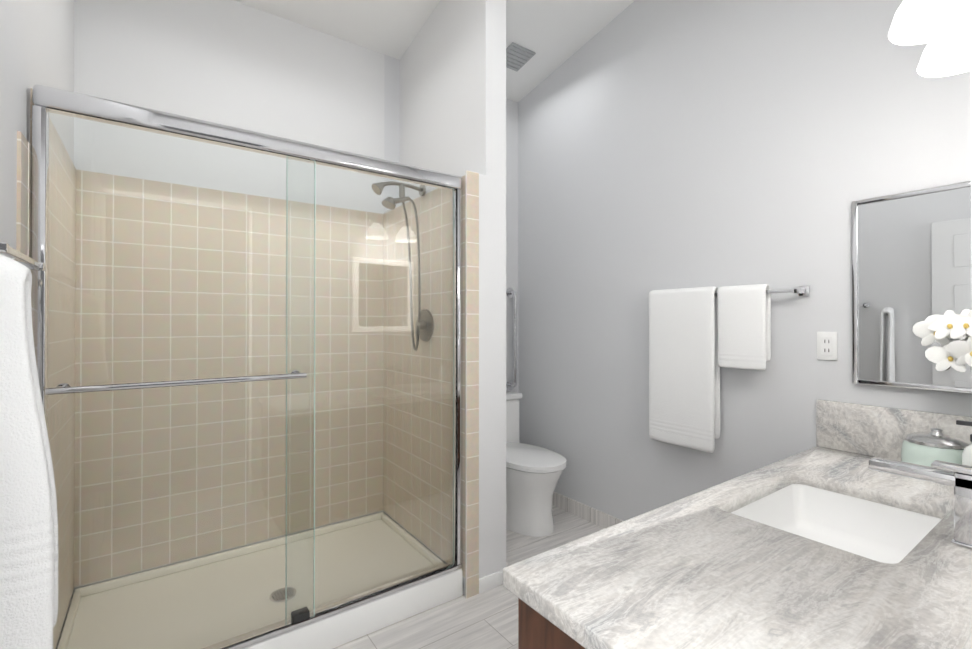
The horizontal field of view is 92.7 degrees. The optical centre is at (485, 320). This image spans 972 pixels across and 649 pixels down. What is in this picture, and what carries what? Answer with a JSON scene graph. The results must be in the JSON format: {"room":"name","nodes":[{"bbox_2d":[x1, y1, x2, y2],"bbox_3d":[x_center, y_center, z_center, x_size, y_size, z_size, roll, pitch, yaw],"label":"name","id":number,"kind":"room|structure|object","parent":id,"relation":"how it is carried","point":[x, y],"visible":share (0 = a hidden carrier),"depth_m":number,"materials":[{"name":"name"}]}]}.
{"room":"bathroom","nodes":[
{"label":"bathroom","id":0,"kind":"room"},
{"bbox_2d":[234,0,634,101],"bbox_3d":[0.131,-2.086,1.097,3.370,0.806,4.156,0,0,-36],"label":"ceiling","id":1,"kind":"structure","parent":0,"point":[553,35],"depth_m":2.76,"materials":[{"name":"white paint"}]},
{"bbox_2d":[506,42,535,71],"bbox_3d":[0.192,-1.746,3.082,0.200,0.017,0.200,0,-10,-36],"label":"ceiling vent","id":2,"kind":"object","parent":1,"relation":"in","point":[518,57],"visible":0.73,"depth_m":3.06,"materials":[{"name":"grey"}]},
{"bbox_2d":[333,505,604,648],"bbox_3d":[0.131,1.302,1.078,3.370,0.050,4.156,0,0,-36],"label":"floor","id":3,"kind":"structure","parent":0,"point":[487,619],"depth_m":1.99,"materials":[{"name":"grey tile"}]},
{"bbox_2d":[57,512,462,648],"bbox_3d":[-0.969,1.218,2.110,1.458,0.130,0.935,0,0,-36],"label":"shower pan","id":4,"kind":"object","parent":3,"relation":"on","point":[343,627],"visible":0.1,"depth_m":2.07,"materials":[{"name":"white"}]},
{"bbox_2d":[31,84,462,648],"bbox_3d":[-0.698,0.236,1.735,1.458,1.826,0.116,0,0,-36],"label":"shower door","id":5,"kind":"structure","parent":4,"relation":"on","point":[46,99],"depth_m":1.66,"materials":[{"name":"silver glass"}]},
{"bbox_2d":[506,390,566,536],"bbox_3d":[0.195,0.897,3.028,0.412,0.782,0.780,0,0,-36],"label":"toilet","id":6,"kind":"object","parent":3,"relation":"on","point":[533,473],"visible":0.52,"depth_m":2.79,"materials":[{"name":"white ceramic"}]},
{"bbox_2d":[518,475,942,648],"bbox_3d":[0.927,0.916,1.192,1.662,0.723,0.708,0,0,-36],"label":"bathroom vanity","id":7,"kind":"object","parent":3,"relation":"on","point":[831,540],"depth_m":1.45,"materials":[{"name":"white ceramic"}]},
{"bbox_2d":[503,447,971,648],"bbox_3d":[0.921,0.543,1.184,1.682,0.040,0.698,0,0,-36],"label":"countertop","id":8,"kind":"structure","parent":7,"relation":"on","point":[689,572],"depth_m":0.93,"materials":[{"name":"grey stone"}]},
{"bbox_2d":[731,484,941,563],"bbox_3d":[0.972,0.637,1.298,0.596,0.172,0.444,0,0,-36],"label":"sink","id":9,"kind":"object","parent":8,"relation":"in","point":[877,527],"depth_m":1.46,"materials":[{"name":"white ceramic"}]},
{"bbox_2d":[869,457,971,548],"bbox_3d":[1.086,0.433,1.138,0.060,0.178,0.221,0,0,-36],"label":"faucet","id":10,"kind":"object","parent":8,"relation":"on","point":[958,477],"visible":1,"depth_m":1.08,"materials":[{"name":"silver metal"}]},
{"bbox_2d":[901,428,970,466],"bbox_3d":[1.517,0.443,1.560,0.180,0.162,0.180,0,0,-36],"label":"glass jar","id":11,"kind":"object","parent":8,"relation":"on","point":[925,448],"visible":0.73,"depth_m":1.52,"materials":[{"name":"white"}]},
{"bbox_2d":[912,309,971,371],"bbox_3d":[1.586,0.242,1.472,0.183,0.562,0.325,0,0,-36],"label":"orchid","id":12,"kind":"object","parent":8,"relation":"on","point":[941,330],"visible":1,"depth_m":1.53,"materials":[{"name":"white plant"}]},
{"bbox_2d":[956,420,971,465],"bbox_3d":[1.467,0.414,1.390,0.066,0.218,0.078,0,0,-36],"label":"soap pump","id":13,"kind":"object","parent":8,"relation":"on","point":[967,456],"visible":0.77,"depth_m":1.39,"materials":[{"name":"white"}]},
{"bbox_2d":[0,0,971,648],"bbox_3d":[0.794,-0.826,0.593,2.550,4.200,0.125,0,0,-36],"label":"wall","id":14,"kind":"structure","parent":0,"point":[614,172],"depth_m":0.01,"materials":[{"name":"white paint"}]},
{"bbox_2d":[0,242,44,270],"bbox_3d":[-1.080,-0.143,1.052,0.060,0.036,0.406,0,0,-36],"label":"towel rail","id":15,"kind":"object","parent":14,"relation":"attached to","point":[23,259],"visible":0.75,"depth_m":1.04,"materials":[{"name":"silver metal"}]},
{"bbox_2d":[0,254,57,648],"bbox_3d":[-0.848,0.294,0.803,0.152,0.839,0.079,0,0,-36],"label":"towel","id":16,"kind":"object","parent":15,"relation":"hanging from","point":[28,562],"visible":1,"depth_m":0.80,"materials":[{"name":"white fabric"}]},
{"bbox_2d":[372,181,433,350],"bbox_3d":[-0.436,-0.285,2.380,0.288,0.891,0.170,0,0,-36],"label":"shower fixture","id":17,"kind":"object","parent":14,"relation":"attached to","point":[402,186],"depth_m":2.43,"materials":[{"name":"silver metal"}]},
{"bbox_2d":[506,288,516,389],"bbox_3d":[0.203,0.140,3.495,0.076,0.776,0.076,0,0,-36],"label":"grab bar","id":18,"kind":"object","parent":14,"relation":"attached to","point":[510,293],"visible":0.96,"depth_m":3.47,"materials":[{"name":"silver metal"}]},
{"bbox_2d":[649,284,809,452],"bbox_3d":[1.130,0.237,2.255,0.101,0.809,0.744,0,0,-36],"label":"towel rail","id":19,"kind":"object","parent":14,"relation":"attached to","point":[699,337],"visible":1,"depth_m":2.28,"materials":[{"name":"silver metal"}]},
{"bbox_2d":[817,332,836,359],"bbox_3d":[1.420,0.105,1.930,0.008,0.117,0.072,0,0,-36],"label":"electrical outlet plate","id":20,"kind":"object","parent":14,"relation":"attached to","point":[826,345],"visible":1,"depth_m":1.93,"materials":[{"name":"white plastic"}]},
{"bbox_2d":[816,399,971,460],"bbox_3d":[1.597,0.428,1.668,0.020,0.195,0.698,0,0,-36],"label":"backsplash","id":21,"kind":"structure","parent":14,"relation":"attached to","point":[862,429],"depth_m":1.79,"materials":[{"name":"grey stone"}]},
{"bbox_2d":[852,181,971,393],"bbox_3d":[1.611,-0.114,1.653,0.021,0.726,0.496,0,0,-36],"label":"mirror","id":22,"kind":"object","parent":14,"relation":"attached to","point":[911,259],"visible":1,"depth_m":1.72,"materials":[{"name":"silver metal"}]},
{"bbox_2d":[888,0,970,76],"bbox_3d":[1.138,-0.786,1.074,0.470,0.240,0.257,0,0,-36],"label":"sconce","id":23,"kind":"object","parent":14,"relation":"attached to","point":[942,27],"visible":0.98,"depth_m":1.11,"materials":[{"name":"white glass"}]}
]}

